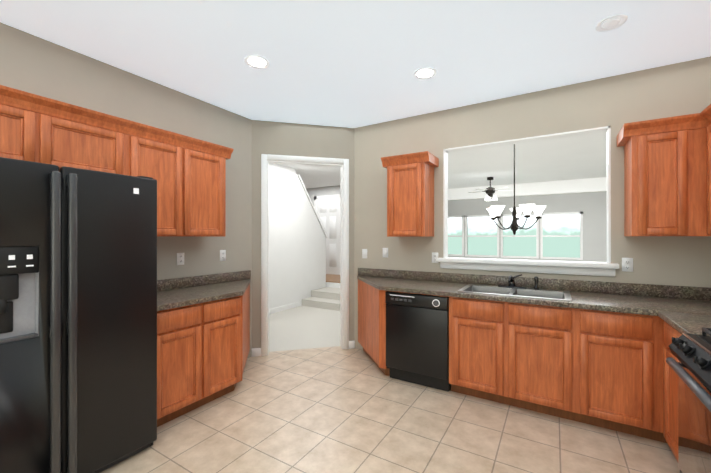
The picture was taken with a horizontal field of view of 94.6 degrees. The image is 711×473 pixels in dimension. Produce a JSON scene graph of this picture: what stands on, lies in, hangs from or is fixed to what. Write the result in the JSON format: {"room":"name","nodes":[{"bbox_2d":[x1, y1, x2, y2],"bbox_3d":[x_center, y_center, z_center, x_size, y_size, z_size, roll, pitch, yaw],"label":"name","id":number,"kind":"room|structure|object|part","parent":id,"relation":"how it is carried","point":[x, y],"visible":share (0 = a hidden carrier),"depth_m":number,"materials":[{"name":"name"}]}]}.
{"room":"kitchen","nodes":[
{"label":"kitchen","id":0,"kind":"room"},
{"bbox_2d":[0,22,251,357],"bbox_3d":[-2.611,0.018,1.616,0.120,2.760,5.320,0,0,31],"label":"wall","id":1,"kind":"structure","parent":0,"point":[33,64],"depth_m":2.96,"materials":[{"name":"beige paint"}]},
{"bbox_2d":[0,85,55,164],"bbox_3d":[-2.176,-0.630,1.896,0.326,0.435,0.548,0,0,31],"label":"upper cabinet","id":2,"kind":"object","parent":1,"relation":"attached to","point":[27,120],"depth_m":1.95,"materials":[{"name":"brown wood"}]},
{"bbox_2d":[56,101,131,175],"bbox_3d":[-1.957,-0.629,2.258,0.326,0.435,0.546,0,0,31],"label":"upper cabinet","id":3,"kind":"object","parent":1,"relation":"attached to","point":[88,139],"depth_m":2.23,"materials":[{"name":"brown wood"}]},
{"bbox_2d":[132,121,227,236],"bbox_3d":[-1.593,-0.423,2.859,0.326,0.846,0.860,0,0,31],"label":"upper cabinet","id":4,"kind":"object","parent":1,"relation":"attached to","point":[187,173],"depth_m":2.79,"materials":[{"name":"brown wood"}]},
{"bbox_2d":[177,253,183,264],"bbox_3d":[-1.644,0.210,3.087,0.008,0.115,0.072,0,0,31],"label":"electrical outlet","id":5,"kind":"object","parent":1,"relation":"attached to","point":[180,258],"visible":1,"depth_m":3.08,"materials":[{"name":"white plastic"}]},
{"bbox_2d":[157,270,250,289],"bbox_3d":[-1.577,0.436,3.181,0.020,0.100,1.410,0,0,31],"label":"backsplash","id":6,"kind":"structure","parent":1,"relation":"attached to","point":[202,280],"depth_m":3.25,"materials":[{"name":"stone"}]},
{"bbox_2d":[220,250,225,260],"bbox_3d":[-1.406,0.201,3.481,0.008,0.115,0.072,0,0,31],"label":"electrical outlet","id":7,"kind":"object","parent":1,"relation":"attached to","point":[222,255],"visible":1,"depth_m":3.48,"materials":[{"name":"white plastic"}]},
{"bbox_2d":[252,120,353,347],"bbox_3d":[-0.625,0.022,4.022,1.230,2.760,0.120,0,0,-14],"label":"wall","id":8,"kind":"structure","parent":0,"point":[285,138],"depth_m":3.92,"materials":[{"name":"beige paint"}]},
{"bbox_2d":[252,341,354,356],"bbox_3d":[-0.609,1.349,3.955,1.230,0.096,0.013,0,0,-14],"label":"baseboard","id":9,"kind":"structure","parent":8,"relation":"attached to","point":[256,352],"depth_m":3.82,"materials":[{"name":"white wood"}]},
{"bbox_2d":[261,154,348,355],"bbox_3d":[-0.608,0.219,4.026,1.050,2.365,0.152,0,0,-14],"label":"trim","id":10,"kind":"structure","parent":8,"relation":"attached to","point":[341,164],"depth_m":3.98,"materials":[{"name":"white wood"}]},
{"bbox_2d":[269,306,339,351],"bbox_3d":[0.554,1.453,4.793,14.000,0.100,16.000,0,0,31],"label":"floor","id":11,"kind":"structure","parent":0,"point":[300,327],"depth_m":4.95,"materials":[{"name":"carpet"}]},
{"bbox_2d":[269,164,339,308],"bbox_3d":[-1.534,0.025,6.295,4.874,2.760,5.400,0,0,31],"label":"wall","id":12,"kind":"structure","parent":0,"point":[297,255],"depth_m":6.49,"materials":[{"name":"white paint"}]},
{"bbox_2d":[269,301,301,310],"bbox_3d":[-1.143,1.361,6.612,0.012,0.090,1.850,0,0,31],"label":"baseboard","id":13,"kind":"structure","parent":12,"relation":"attached to","point":[283,308],"depth_m":6.32,"materials":[{"name":"white wood"}]},
{"bbox_2d":[297,174,326,237],"bbox_3d":[-0.956,-0.608,7.051,0.160,1.290,0.970,0,0,31],"label":"trim","id":14,"kind":"structure","parent":12,"relation":"attached to","point":[309,199],"depth_m":6.96,"materials":[{"name":"white wood"}]},
{"bbox_2d":[314,194,339,274],"bbox_3d":[-0.749,-0.050,8.820,0.940,2.120,0.062,0,0,31],"label":"front door","id":15,"kind":"structure","parent":12,"relation":"in","point":[327,208],"depth_m":8.78,"materials":[{"name":"white paint"}]},
{"bbox_2d":[302,274,339,310],"bbox_3d":[-1.027,1.208,7.828,3.950,0.400,2.050,0,0,31],"label":"stairs","id":16,"kind":"structure","parent":0,"point":[327,296],"depth_m":6.68,"materials":[{"name":"beige carpet"}]},
{"bbox_2d":[0,0,710,188],"bbox_3d":[0.554,-1.417,4.798,14.000,0.120,16.000,0,0,31],"label":"ceiling","id":17,"kind":"structure","parent":0,"point":[348,63],"depth_m":2.42,"materials":[{"name":"white paint"}]},
{"bbox_2d":[244,55,269,68],"bbox_3d":[-0.767,-1.357,2.559,0.194,0.008,0.194,0,0,31],"label":"recessed light","id":18,"kind":"object","parent":17,"relation":"in","point":[257,62],"visible":1,"depth_m":2.56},
{"bbox_2d":[413,67,436,79],"bbox_3d":[0.580,-1.357,2.737,0.194,0.008,0.194,0,0,31],"label":"recessed light","id":19,"kind":"object","parent":17,"relation":"in","point":[424,74],"visible":1,"depth_m":2.74,"materials":[{"name":"white glass"}]},
{"bbox_2d":[468,177,512,200],"bbox_3d":[3.066,-1.090,7.512,0.969,0.524,0.978,0,0,31],"label":"ceiling fan","id":20,"kind":"object","parent":17,"relation":"hanging from","point":[490,191],"visible":1,"depth_m":7.43,"materials":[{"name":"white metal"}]},
{"bbox_2d":[486,144,545,234],"bbox_3d":[2.062,-0.688,4.253,0.712,1.339,0.689,0,0,31],"label":"chandelier","id":21,"kind":"object","parent":17,"relation":"hanging from","point":[495,211],"visible":0.96,"depth_m":4.16,"materials":[{"name":"white glass"}]},
{"bbox_2d":[595,14,627,31],"bbox_3d":[1.627,-1.353,2.091,0.164,0.017,0.164,0,0,31],"label":"ceiling vent","id":22,"kind":"object","parent":17,"relation":"in","point":[612,22],"visible":1,"depth_m":2.08,"materials":[{"name":"white plastic"}]},
{"bbox_2d":[100,346,679,472],"bbox_3d":[-0.522,1.395,0.947,4.315,0.004,6.105,0,0,31],"label":"floor","id":23,"kind":"structure","parent":0,"point":[337,409],"depth_m":2.32,"materials":[{"name":"beige tile"}]},
{"bbox_2d":[0,157,156,472],"bbox_3d":[-1.828,0.503,1.953,0.810,1.783,0.910,0,0,31],"label":"refrigerator","id":24,"kind":"object","parent":23,"relation":"on","point":[78,320],"visible":1,"depth_m":1.75,"materials":[{"name":"black metal"}]},
{"bbox_3d":[-1.696,0.278,1.570,0.051,0.458,0.259,0,0,31],"label":"panel","id":25,"kind":"part","parent":24,"relation":"part of","materials":[{"name":"grey plastic"}]},
{"bbox_3d":[-1.697,0.482,1.580,0.069,1.720,0.404,0,0,31],"label":"door","id":26,"kind":"part","parent":24,"relation":"part of","materials":[{"name":"black metal"}]},
{"bbox_2d":[157,294,244,426],"bbox_3d":[-1.474,0.959,2.770,0.620,0.872,0.805,0,0,31],"label":"base cabinet","id":27,"kind":"object","parent":23,"relation":"on","point":[203,335],"depth_m":2.58,"materials":[{"name":"brown wood"}]},
{"bbox_2d":[157,278,250,309],"bbox_3d":[-1.310,0.505,3.025,0.636,0.038,1.420,0,0,31],"label":"countertop","id":28,"kind":"structure","parent":27,"relation":"on","point":[188,295],"depth_m":2.80,"materials":[{"name":"grey stone"}]},
{"bbox_2d":[245,294,249,363],"bbox_3d":[-1.110,0.960,3.371,0.620,0.872,0.600,0,0,31],"label":"base cabinet","id":29,"kind":"object","parent":23,"relation":"on","point":[247,296],"depth_m":3.54,"materials":[{"name":"brown wood"}]},
{"bbox_2d":[358,288,408,375],"bbox_3d":[0.163,0.961,3.649,0.677,0.872,0.596,0,0,31],"label":"base cabinet","id":30,"kind":"object","parent":23,"relation":"on","point":[371,305],"depth_m":3.47,"materials":[{"name":"brown wood"}]},
{"bbox_2d":[385,291,449,391],"bbox_3d":[0.692,0.968,3.275,0.604,0.856,0.595,0,0,31],"label":"dishwasher","id":31,"kind":"object","parent":23,"relation":"on","point":[417,338],"visible":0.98,"depth_m":3.03,"materials":[{"name":"black plastic"}]},
{"bbox_2d":[449,304,516,404],"bbox_3d":[1.171,1.058,3.025,0.462,0.676,0.620,0,0,31],"label":"base cabinet","id":32,"kind":"object","parent":23,"relation":"on","point":[478,336],"depth_m":2.76,"materials":[{"name":"brown wood"}]},
{"bbox_2d":[509,308,576,420],"bbox_3d":[1.567,1.058,2.784,0.465,0.676,0.620,0,0,31],"label":"base cabinet","id":33,"kind":"object","parent":23,"relation":"on","point":[542,345],"depth_m":2.52,"materials":[{"name":"brown wood"}]},
{"bbox_2d":[569,308,656,440],"bbox_3d":[1.950,0.959,2.553,0.430,0.872,0.620,0,0,31],"label":"base cabinet","id":34,"kind":"object","parent":23,"relation":"on","point":[595,353],"depth_m":2.29,"materials":[{"name":"brown wood"}]},
{"bbox_2d":[357,276,710,315],"bbox_3d":[1.273,0.505,2.954,3.316,0.038,0.636,0,0,31],"label":"countertop","id":35,"kind":"structure","parent":34,"relation":"on","point":[591,301],"depth_m":2.57,"materials":[{"name":"stone"}]},
{"bbox_2d":[457,284,571,300],"bbox_3d":[1.388,0.572,2.890,0.850,0.186,0.515,0,0,31],"label":"sink","id":36,"kind":"object","parent":35,"relation":"in","point":[563,295],"visible":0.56,"depth_m":2.94,"materials":[{"name":"silver metal"}]},
{"bbox_2d":[498,274,538,289],"bbox_3d":[1.466,0.414,2.979,0.342,0.130,0.232,0,0,31],"label":"faucet","id":37,"kind":"object","parent":35,"relation":"on","point":[511,281],"visible":1,"depth_m":3.03,"materials":[{"name":"black metal"}]},
{"bbox_2d":[657,312,710,335],"bbox_3d":[2.101,0.503,1.735,0.636,0.038,0.590,0,0,31],"label":"countertop","id":38,"kind":"structure","parent":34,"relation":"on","point":[683,322],"depth_m":1.89,"materials":[{"name":"grey stone"}]},
{"bbox_2d":[657,320,680,461],"bbox_3d":[2.118,0.958,1.748,0.620,0.872,0.631,0,0,31],"label":"base cabinet","id":39,"kind":"object","parent":23,"relation":"on","point":[667,379],"depth_m":2.06,"materials":[{"name":"brown wood"}]},
{"bbox_2d":[666,327,710,472],"bbox_3d":[1.701,0.854,1.178,0.727,1.078,0.763,0,0,31],"label":"range","id":40,"kind":"object","parent":23,"relation":"on","point":[691,367],"visible":1,"depth_m":1.47,"materials":[{"name":"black metal"}]},
{"bbox_2d":[448,191,606,261],"bbox_3d":[5.059,0.028,8.100,5.880,2.760,0.120,0,0,31],"label":"wall","id":41,"kind":"structure","parent":0,"point":[591,206],"depth_m":7.96,"materials":[{"name":"paint"}]},
{"bbox_2d":[448,216,463,255],"bbox_3d":[2.814,-0.014,9.413,0.580,1.150,0.100,0,0,31],"label":"window","id":42,"kind":"structure","parent":41,"relation":"in","point":[455,235],"depth_m":9.41,"materials":[{"name":"glass"}]},
{"bbox_2d":[465,215,498,256],"bbox_3d":[3.473,-0.015,9.014,0.880,1.150,0.100,0,0,31],"label":"window","id":43,"kind":"structure","parent":41,"relation":"in","point":[482,234],"depth_m":9.04,"materials":[{"name":"glass"}]},
{"bbox_2d":[501,213,538,258],"bbox_3d":[4.260,-0.016,8.537,0.880,1.150,0.100,0,0,31],"label":"window","id":44,"kind":"structure","parent":41,"relation":"in","point":[522,243],"depth_m":8.55,"materials":[{"name":"glass"}]},
{"bbox_2d":[448,177,605,199],"bbox_3d":[5.043,-1.202,7.960,5.800,0.300,0.140,0,0,31],"label":"crown molding","id":45,"kind":"structure","parent":41,"relation":"attached to","point":[568,186],"depth_m":8.18,"materials":[{"name":"white paint"}]},
{"bbox_2d":[540,212,582,259],"bbox_3d":[5.046,-0.017,8.061,0.880,1.150,0.100,0,0,31],"label":"window","id":46,"kind":"structure","parent":41,"relation":"in","point":[561,236],"depth_m":8.08,"materials":[{"name":"glass"}]},
{"bbox_2d":[354,56,710,349],"bbox_3d":[1.485,0.020,3.273,3.530,2.760,0.120,0,0,31],"label":"wall","id":47,"kind":"structure","parent":0,"point":[616,102],"depth_m":3.03,"materials":[{"name":"beige paint"}]},
{"bbox_2d":[362,249,366,257],"bbox_3d":[0.111,0.212,4.025,0.072,0.115,0.016,0,0,31],"label":"light switch","id":48,"kind":"object","parent":47,"relation":"attached to","point":[364,253],"visible":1,"depth_m":4.03,"materials":[{"name":"white plastic"}]},
{"bbox_2d":[383,248,387,257],"bbox_3d":[0.350,0.191,3.879,0.072,0.115,0.020,0,0,31],"label":"electrical outlet","id":49,"kind":"object","parent":47,"relation":"attached to","point":[385,252],"visible":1,"depth_m":3.87,"materials":[{"name":"white plastic"}]},
{"bbox_2d":[381,151,438,236],"bbox_3d":[0.584,-0.422,3.534,0.520,0.845,0.361,0,0,31],"label":"upper cabinet","id":50,"kind":"object","parent":47,"relation":"attached to","point":[410,194],"visible":1,"depth_m":3.42,"materials":[{"name":"brown wood"}]},
{"bbox_2d":[432,252,437,262],"bbox_3d":[0.866,0.231,3.572,0.072,0.115,0.008,0,0,31],"label":"electrical outlet","id":51,"kind":"object","parent":47,"relation":"attached to","point":[434,256],"visible":1,"depth_m":3.57,"materials":[{"name":"white plastic"}]},
{"bbox_2d":[443,126,610,262],"bbox_3d":[1.588,-0.350,3.212,1.430,1.180,0.124,0,0,31],"label":"trim","id":52,"kind":"structure","parent":47,"relation":"attached to","point":[607,129],"depth_m":3.10,"materials":[{"name":"white wood"}]},
{"bbox_2d":[437,257,618,276],"bbox_3d":[1.585,0.284,3.206,1.530,0.112,0.230,0,0,31],"label":"sill","id":53,"kind":"structure","parent":47,"relation":"attached to","point":[589,268],"depth_m":3.07,"materials":[{"name":"white wood"}]},
{"bbox_2d":[358,268,710,299],"bbox_3d":[1.440,0.436,3.213,3.298,0.100,0.020,0,0,31],"label":"backsplash","id":54,"kind":"structure","parent":47,"relation":"attached to","point":[674,292],"depth_m":2.94,"materials":[{"name":"stone"}]},
{"bbox_2d":[622,258,632,271],"bbox_3d":[2.260,0.234,2.728,0.072,0.115,0.008,0,0,31],"label":"electrical outlet","id":55,"kind":"object","parent":47,"relation":"attached to","point":[627,264],"visible":1,"depth_m":2.73,"materials":[{"name":"white plastic"}]},
{"bbox_2d":[621,112,704,235],"bbox_3d":[2.465,-0.424,2.415,0.716,0.846,0.326,0,0,31],"label":"upper cabinet","id":56,"kind":"object","parent":47,"relation":"attached to","point":[667,176],"depth_m":2.37,"materials":[{"name":"brown wood"}]},
{"bbox_2d":[705,104,710,235],"bbox_3d":[2.423,-0.424,1.970,0.326,0.846,0.516,0,0,31],"label":"upper cabinet","id":57,"kind":"object","parent":47,"relation":"attached to","point":[707,110],"depth_m":2.21,"materials":[{"name":"brown wood"}]}
]}

